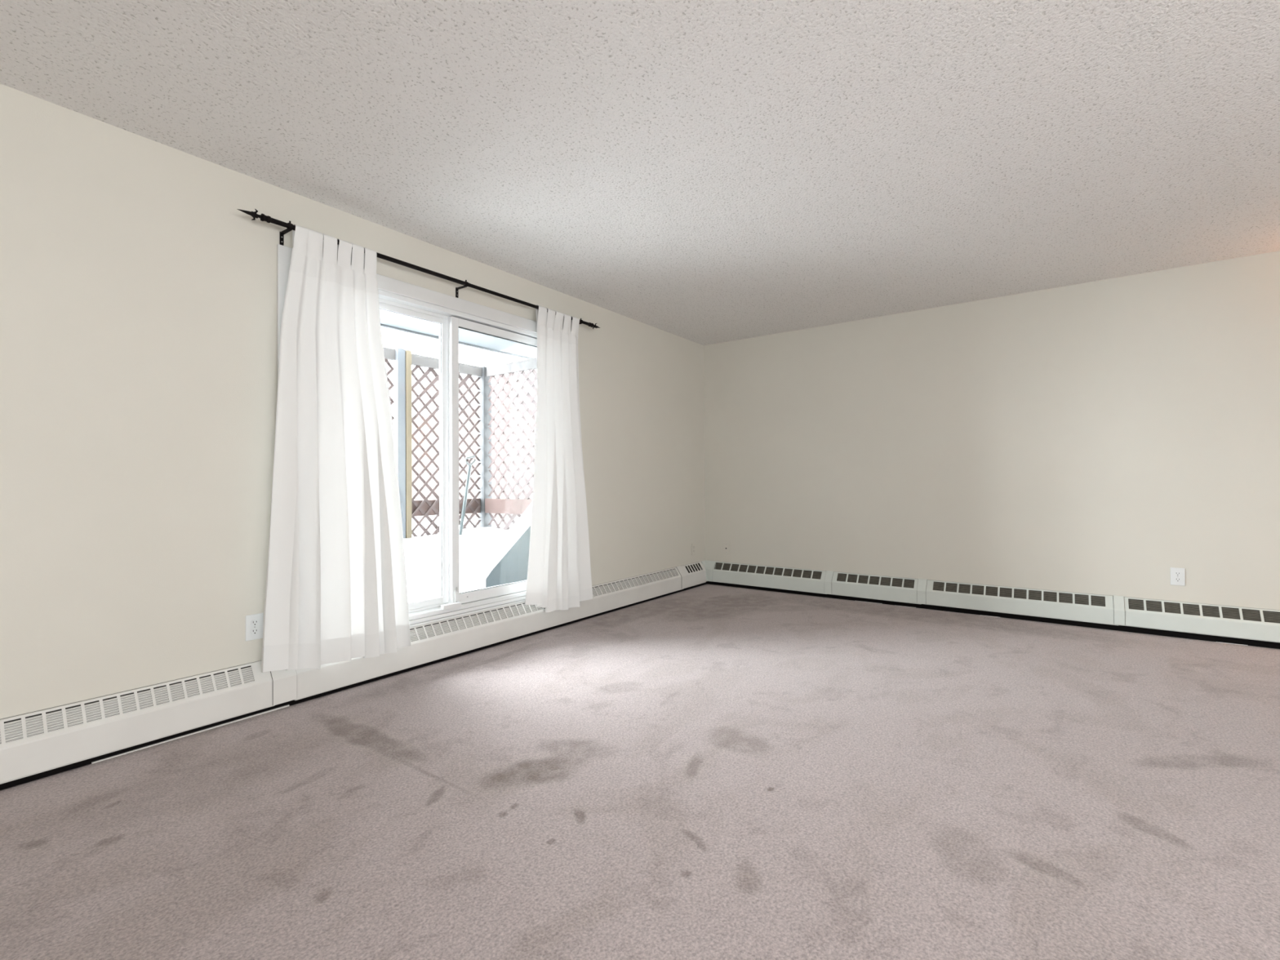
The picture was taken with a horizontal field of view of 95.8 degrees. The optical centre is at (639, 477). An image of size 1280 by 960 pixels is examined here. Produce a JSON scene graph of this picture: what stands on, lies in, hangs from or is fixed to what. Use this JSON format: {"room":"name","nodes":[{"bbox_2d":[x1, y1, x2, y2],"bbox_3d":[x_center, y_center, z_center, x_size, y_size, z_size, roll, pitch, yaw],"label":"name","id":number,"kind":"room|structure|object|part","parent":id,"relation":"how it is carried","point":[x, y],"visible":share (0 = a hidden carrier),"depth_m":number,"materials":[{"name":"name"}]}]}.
{"room":"empty living room","nodes":[
{"label":"empty living room","id":0,"kind":"room"},
{"bbox_2d":[0,83,706,790],"bbox_3d":[-1.650,-0.137,2.884,0.242,2.440,8.000,-1,-1,36],"label":"wall","id":1,"kind":"structure","parent":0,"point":[138,300],"depth_m":2.36,"materials":[{"name":"paint"}]},
{"bbox_2d":[0,660,274,784],"bbox_3d":[-2.562,0.929,1.433,0.066,0.202,2.988,-1,-1,36],"label":"baseboard heater","id":2,"kind":"object","parent":1,"relation":"attached to","point":[36,742],"visible":0.98,"depth_m":2.21,"materials":[{"name":"metal"}]},
{"bbox_2d":[0,666,254,744],"bbox_3d":[-2.406,0.874,1.642,0.041,0.063,2.314,-1,-1,36],"label":"grille","id":3,"kind":"object","parent":2,"relation":"attached to","point":[36,726],"depth_m":2.21,"materials":[{"name":"metal"}]},
{"bbox_3d":[-2.588,0.929,1.452,0.001,0.202,2.988,-1,-1,36],"label":"plate","id":4,"kind":"part","parent":2,"relation":"part of","materials":[{"name":"metal"}]},
{"bbox_2d":[245,613,263,641],"bbox_3d":[-1.738,0.676,2.610,0.008,0.114,0.071,-1,-1,36],"label":"outlet","id":5,"kind":"object","parent":1,"relation":"attached to","point":[254,623],"visible":0.96,"depth_m":2.61,"materials":[{"name":"plastic"}]},
{"bbox_2d":[250,627,258,635],"bbox_3d":[-1.736,0.695,2.608,0.002,0.027,0.033,-1,-1,36],"label":"receptacle","id":6,"kind":"object","parent":5,"relation":"attached to","point":[254,631],"depth_m":2.61,"materials":[{"name":"white plastic"}]},
{"bbox_2d":[250,619,258,626],"bbox_3d":[-1.736,0.656,2.608,0.002,0.027,0.033,-1,-1,36],"label":"receptacle","id":7,"kind":"object","parent":5,"relation":"attached to","point":[253,622],"depth_m":2.61,"materials":[{"name":"white plastic"}]},
{"bbox_2d":[276,244,537,627],"bbox_3d":[-1.157,-0.122,3.525,0.180,1.920,1.973,-1,-1,36],"label":"window frame","id":8,"kind":"structure","parent":1,"relation":"attached to","point":[451,313],"depth_m":3.50,"materials":[{"name":"white paint"}]},
{"bbox_3d":[-1.103,-0.123,3.486,0.014,1.920,1.973,-1,-1,36],"label":"casing","id":9,"kind":"part","parent":8,"relation":"part of","materials":[{"name":"white paint"}]},
{"bbox_3d":[-1.434,-0.104,3.192,0.034,1.742,0.879,-1,-1,36],"label":"sash","id":10,"kind":"part","parent":8,"relation":"part of","materials":[{"name":"white plastic"}]},
{"bbox_3d":[-1.168,-0.090,3.535,0.149,1.853,1.816,-1,-1,36],"label":"frame","id":11,"kind":"part","parent":8,"relation":"part of","materials":[{"name":"white plastic"}]},
{"bbox_3d":[-1.096,0.807,3.477,0.018,0.058,1.803,-1,-1,36],"label":"sill","id":12,"kind":"part","parent":8,"relation":"part of","materials":[{"name":"white plastic"}]},
{"bbox_3d":[-0.885,-0.098,3.858,0.040,1.746,0.891,-1,-1,36],"label":"sash","id":13,"kind":"part","parent":8,"relation":"part of","materials":[{"name":"white plastic"}]},
{"bbox_2d":[237,208,599,328],"bbox_3d":[-1.049,-1.131,3.493,0.110,0.088,2.425,-1,-1,36],"label":"curtain rod","id":14,"kind":"object","parent":1,"relation":"attached to","point":[263,217],"visible":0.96,"depth_m":3.18,"materials":[{"name":"black metal"}]},
{"bbox_2d":[261,224,410,672],"bbox_3d":[-1.452,-0.128,2.831,0.079,2.084,0.717,-1,-1,36],"label":"curtain","id":15,"kind":"object","parent":14,"relation":"hanging from","point":[336,588],"visible":1,"depth_m":2.79,"materials":[{"name":"white fabric"}]},
{"bbox_3d":[-1.021,-1.151,3.473,0.023,0.023,2.025,-1,-1,36],"label":"rod","id":16,"kind":"part","parent":14,"relation":"part of","materials":[{"name":"black metal"}]},
{"bbox_2d":[524,305,592,612],"bbox_3d":[-0.551,-0.116,4.060,0.078,2.097,0.656,-1,-1,36],"label":"curtain","id":17,"kind":"object","parent":14,"relation":"hanging from","point":[559,577],"visible":1,"depth_m":4.04,"materials":[{"name":"white fabric"}]},
{"bbox_2d":[379,309,537,359],"bbox_3d":[-1.899,-1.408,4.064,1.530,0.235,9.000,-1,-1,36],"label":"soffit","id":18,"kind":"structure","parent":1,"relation":"attached to","point":[388,320],"depth_m":5.31,"materials":[{"name":"grey"}]},
{"bbox_2d":[293,567,683,700],"bbox_3d":[-0.621,0.943,4.081,0.066,0.206,3.405,-1,-1,36],"label":"baseboard heater","id":19,"kind":"object","parent":1,"relation":"attached to","point":[433,641],"visible":0.75,"depth_m":3.53,"materials":[{"name":"metal"}]},
{"bbox_2d":[270,669,297,705],"bbox_3d":[-1.652,0.931,2.669,0.069,0.201,0.103,-1,-1,36],"label":"joint","id":20,"kind":"object","parent":19,"relation":"attached to","point":[284,682],"visible":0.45,"depth_m":2.65,"materials":[{"name":"metal"}]},
{"bbox_3d":[-0.647,0.943,4.101,0.001,0.206,3.405,-1,-1,36],"label":"plate","id":21,"kind":"part","parent":19,"relation":"part of","materials":[{"name":"metal"}]},
{"bbox_2d":[409,568,678,642],"bbox_3d":[-0.620,0.885,4.080,0.041,0.063,3.265,-1,-1,36],"label":"grille","id":22,"kind":"object","parent":19,"relation":"attached to","point":[432,632],"depth_m":3.75,"materials":[{"name":"metal"}]},
{"bbox_2d":[675,565,685,588],"bbox_3d":[0.385,0.943,5.450,0.069,0.201,0.076,-1,-1,36],"label":"joint","id":23,"kind":"object","parent":19,"relation":"attached to","point":[679,568],"visible":1,"depth_m":5.43,"materials":[{"name":"metal"}]},
{"bbox_2d":[680,561,706,588],"bbox_3d":[0.509,0.948,5.624,0.066,0.202,0.414,-1,-1,36],"label":"baseboard heater","id":24,"kind":"object","parent":1,"relation":"attached to","point":[695,573],"visible":0.88,"depth_m":5.63,"materials":[{"name":"metal"}]},
{"bbox_3d":[0.483,0.949,5.643,0.001,0.202,0.414,-1,-1,36],"label":"plate","id":25,"kind":"part","parent":24,"relation":"part of","materials":[{"name":"metal"}]},
{"bbox_2d":[691,542,695,555],"bbox_3d":[0.529,0.710,5.704,0.008,0.114,0.071,-1,-1,36],"label":"outlet","id":26,"kind":"object","parent":1,"relation":"attached to","point":[693,545],"visible":1,"depth_m":5.70,"materials":[{"name":"paint"}]},
{"bbox_2d":[0,583,1279,959],"bbox_3d":[0.886,1.044,0.994,6.055,0.020,7.555,-1,-1,36],"label":"floor","id":27,"kind":"structure","parent":0,"point":[707,771],"depth_m":1.83,"materials":[{"name":"carpet"}]},
{"bbox_2d":[91,704,288,764],"bbox_3d":[-1.827,1.057,2.411,0.007,0.006,0.675,-1,-1,36],"label":"strip","id":28,"kind":"object","parent":27,"relation":"on","point":[287,705],"visible":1,"depth_m":2.38,"materials":[{"name":"metal"}]},
{"bbox_2d":[1216,641,1248,645],"bbox_3d":[3.692,1.039,3.610,0.140,0.004,0.006,-1,-1,35],"label":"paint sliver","id":29,"kind":"object","parent":27,"relation":"on","point":[1216,642],"visible":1,"depth_m":3.60,"materials":[{"name":"paint"}]},
{"bbox_2d":[0,0,1279,345],"bbox_3d":[0.867,-1.486,1.046,6.500,0.200,8.000,-1,-1,36],"label":"ceiling","id":30,"kind":"structure","parent":0,"point":[704,172],"depth_m":2.26,"materials":[{"name":"white paint"}]},
{"bbox_2d":[703,250,1279,643],"bbox_3d":[3.260,-0.153,4.122,6.300,2.440,0.200,-1,-1,36],"label":"wall","id":31,"kind":"structure","parent":0,"point":[1106,437],"depth_m":4.27,"materials":[{"name":"paint"}]},
{"bbox_2d":[723,542,729,554],"bbox_3d":[0.856,0.708,5.747,0.070,0.114,0.014,-1,-1,36],"label":"outlet","id":32,"kind":"object","parent":31,"relation":"attached to","point":[726,545],"visible":1,"depth_m":5.74,"materials":[{"name":"paint"}]},
{"bbox_2d":[701,560,826,594],"bbox_3d":[1.149,0.940,5.485,1.261,0.197,0.088,-1,-1,36],"label":"baseboard heater","id":33,"kind":"object","parent":31,"relation":"attached to","point":[758,575],"depth_m":5.45,"materials":[{"name":"metal"}]},
{"bbox_3d":[0.688,0.945,5.822,0.119,0.197,0.087,-1,-1,36],"label":"heater corner cover","id":34,"kind":"part","parent":33,"relation":"part of","materials":[{"name":"white metal"}]},
{"bbox_2d":[714,563,822,579],"bbox_3d":[1.183,0.886,5.472,1.072,0.060,0.040,-1,-1,36],"label":"grille","id":35,"kind":"object","parent":33,"relation":"attached to","point":[749,570],"depth_m":5.46,"materials":[{"name":"metal"}]},
{"bbox_3d":[1.223,0.940,5.484,1.140,0.196,0.001,-1,-1,36],"label":"plate","id":36,"kind":"part","parent":33,"relation":"part of","materials":[{"name":"metal"}]},
{"bbox_2d":[831,571,919,604],"bbox_3d":[1.971,0.930,4.896,0.755,0.194,0.066,-1,-1,36],"label":"baseboard heater","id":37,"kind":"object","parent":31,"relation":"attached to","point":[900,589],"visible":0.98,"depth_m":4.87,"materials":[{"name":"metal"}]},
{"bbox_2d":[824,570,833,594],"bbox_3d":[1.671,0.931,5.113,0.065,0.195,0.069,-1,-1,36],"label":"joint","id":38,"kind":"object","parent":37,"relation":"attached to","point":[828,575],"visible":1,"depth_m":5.09,"materials":[{"name":"metal"}]},
{"bbox_3d":[1.990,0.930,4.923,0.755,0.194,0.001,-1,-1,36],"label":"plate","id":39,"kind":"part","parent":37,"relation":"part of","materials":[{"name":"metal"}]},
{"bbox_2d":[836,573,914,588],"bbox_3d":[1.980,0.877,4.888,0.620,0.060,0.040,-1,-1,36],"label":"grille","id":40,"kind":"object","parent":37,"relation":"attached to","point":[873,581],"depth_m":4.89,"materials":[{"name":"metal"}]},
{"bbox_2d":[706,581,1279,648],"bbox_3d":[3.088,1.042,4.085,5.955,0.049,0.030,-1,-1,36],"label":"trim","id":41,"kind":"structure","parent":31,"relation":"attached to","point":[1119,628],"depth_m":4.17,"materials":[{"name":"black rubber"}]},
{"bbox_2d":[925,579,1118,625],"bbox_3d":[2.771,0.919,4.311,1.222,0.190,0.066,-1,-1,36],"label":"baseboard heater","id":42,"kind":"object","parent":31,"relation":"attached to","point":[1069,606],"visible":0.99,"depth_m":4.26,"materials":[{"name":"metal"}]},
{"bbox_2d":[916,578,927,604],"bbox_3d":[2.277,0.922,4.669,0.067,0.191,0.069,-1,-1,36],"label":"joint","id":43,"kind":"object","parent":42,"relation":"attached to","point":[922,583],"visible":1,"depth_m":4.65,"materials":[{"name":"metal"}]},
{"bbox_2d":[933,582,1105,606],"bbox_3d":[2.775,0.868,4.306,1.072,0.060,0.040,-1,-1,36],"label":"grille","id":44,"kind":"object","parent":42,"relation":"attached to","point":[1051,597],"depth_m":4.28,"materials":[{"name":"metal"}]},
{"bbox_3d":[2.790,0.919,4.337,1.222,0.190,0.001,-1,-1,36],"label":"plate","id":45,"kind":"part","parent":42,"relation":"part of","materials":[{"name":"metal"}]},
{"bbox_2d":[1170,567,1185,586],"bbox_3d":[3.526,0.653,3.794,0.071,0.114,0.008,-1,-1,36],"label":"outlet","id":46,"kind":"object","parent":31,"relation":"attached to","point":[1177,575],"visible":1,"depth_m":3.79,"materials":[{"name":"plastic"}]},
{"bbox_2d":[1173,571,1181,575],"bbox_3d":[3.525,0.633,3.793,0.033,0.027,0.002,-1,-1,36],"label":"receptacle","id":47,"kind":"object","parent":46,"relation":"attached to","point":[1175,573],"depth_m":3.79,"materials":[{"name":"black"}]},
{"bbox_2d":[1174,577,1181,582],"bbox_3d":[3.525,0.672,3.792,0.033,0.027,0.002,-1,-1,36],"label":"receptacle","id":48,"kind":"object","parent":46,"relation":"attached to","point":[1176,579],"depth_m":3.79,"materials":[{"name":"white plastic"}]},
{"bbox_2d":[1119,596,1279,642],"bbox_3d":[4.215,0.900,3.253,2.352,0.186,0.066,-1,-1,36],"label":"baseboard heater","id":49,"kind":"object","parent":31,"relation":"attached to","point":[1238,622],"visible":0.99,"depth_m":3.69,"materials":[{"name":"metal"}]},
{"bbox_2d":[1112,595,1124,625],"bbox_3d":[3.265,0.907,3.945,0.060,0.185,0.069,-1,-1,36],"label":"joint","id":50,"kind":"object","parent":49,"relation":"attached to","point":[1118,601],"visible":1,"depth_m":3.93,"materials":[{"name":"metal"}]},
{"bbox_3d":[4.234,0.900,3.279,2.352,0.186,0.001,-1,-1,36],"label":"plate","id":51,"kind":"part","parent":49,"relation":"part of","materials":[{"name":"metal"}]},
{"bbox_2d":[1128,600,1279,623],"bbox_3d":[4.177,0.852,3.279,2.157,0.060,0.040,-1,-1,36],"label":"grille","id":52,"kind":"object","parent":49,"relation":"attached to","point":[1193,611],"depth_m":3.70,"materials":[{"name":"metal"}]},
{"label":"outside","id":53,"kind":"structure","parent":0,"visible":0},
{"bbox_2d":[403,515,519,602],"bbox_3d":[-11.475,0.875,18.259,33.800,0.422,33.600,-1,-1,36],"label":"snow ground","id":54,"kind":"structure","parent":53,"point":[422,553],"depth_m":5.03,"materials":[{"name":"white snow"}]},
{"bbox_2d":[383,346,395,435],"bbox_3d":[-2.530,-0.245,4.955,0.067,1.860,0.900,-1,-1,36],"label":"lattice panel","id":55,"kind":"object","parent":54,"relation":"on","point":[389,353],"visible":0.13,"depth_m":5.28,"materials":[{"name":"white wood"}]},
{"bbox_2d":[392,347,405,538],"bbox_3d":[-2.225,-0.215,5.351,0.080,1.945,0.078,-1,-1,36],"label":"fence post","id":56,"kind":"object","parent":54,"relation":"on","point":[398,365],"visible":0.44,"depth_m":5.33,"materials":[{"name":"wood"}]},
{"bbox_2d":[404,350,412,538],"bbox_3d":[-2.180,-0.213,5.408,0.085,1.940,0.055,-1,-1,36],"label":"fence post","id":57,"kind":"object","parent":54,"relation":"on","point":[407,353],"visible":0.42,"depth_m":5.38,"materials":[{"name":"brown wood"}]},
{"bbox_2d":[411,353,481,537],"bbox_3d":[-1.930,-0.236,5.774,0.067,1.850,0.820,-1,-1,36],"label":"lattice panel","id":58,"kind":"object","parent":54,"relation":"on","point":[425,508],"visible":0.56,"depth_m":5.65,"materials":[{"name":"brown wood"}]},
{"bbox_2d":[385,360,537,427],"bbox_3d":[-8.465,-1.317,16.312,3.600,4.900,22.600,-1,-1,36],"label":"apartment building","id":59,"kind":"structure","parent":54,"relation":"on","point":[418,405],"depth_m":17.45,"materials":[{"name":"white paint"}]},
{"bbox_2d":[391,401,536,519],"bbox_3d":[-1.639,-0.178,11.058,2.800,1.860,5.000,-1,-1,36],"label":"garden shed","id":60,"kind":"object","parent":54,"relation":"on","point":[418,420],"visible":0.1,"depth_m":8.77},
{"bbox_2d":[458,455,475,535],"bbox_3d":[-1.695,0.410,5.611,0.226,1.272,0.624,0,0,12],"label":"snow shovel","id":61,"kind":"object","parent":54,"relation":"on","point":[468,478],"visible":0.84,"depth_m":5.75,"materials":[{"name":"grey metal"}]},
{"bbox_3d":[-1.732,0.305,5.698,0.034,0.858,0.371,0,0,3],"label":"handle","id":62,"kind":"part","parent":61,"relation":"part of","materials":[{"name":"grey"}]},
{"bbox_2d":[477,366,492,527],"bbox_3d":[-1.648,-0.202,6.143,0.105,1.925,0.104,-1,-1,36],"label":"fence post","id":63,"kind":"object","parent":54,"relation":"on","point":[483,398],"visible":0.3,"depth_m":6.10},
{"bbox_2d":[459,502,532,592],"bbox_3d":[-0.937,0.470,4.662,0.150,1.048,1.306,-1,-1,36],"label":"storage bin","id":64,"kind":"object","parent":54,"relation":"on","point":[507,562],"visible":0.34,"depth_m":4.47,"materials":[{"name":"white plastic"}]},
{"bbox_2d":[484,357,537,530],"bbox_3d":[-0.945,-0.243,5.614,1.645,1.850,0.067,-1,-1,36],"label":"lattice panel","id":65,"kind":"object","parent":54,"relation":"on","point":[517,506],"visible":0.33,"depth_m":5.87,"materials":[{"name":"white wood"}]}
]}

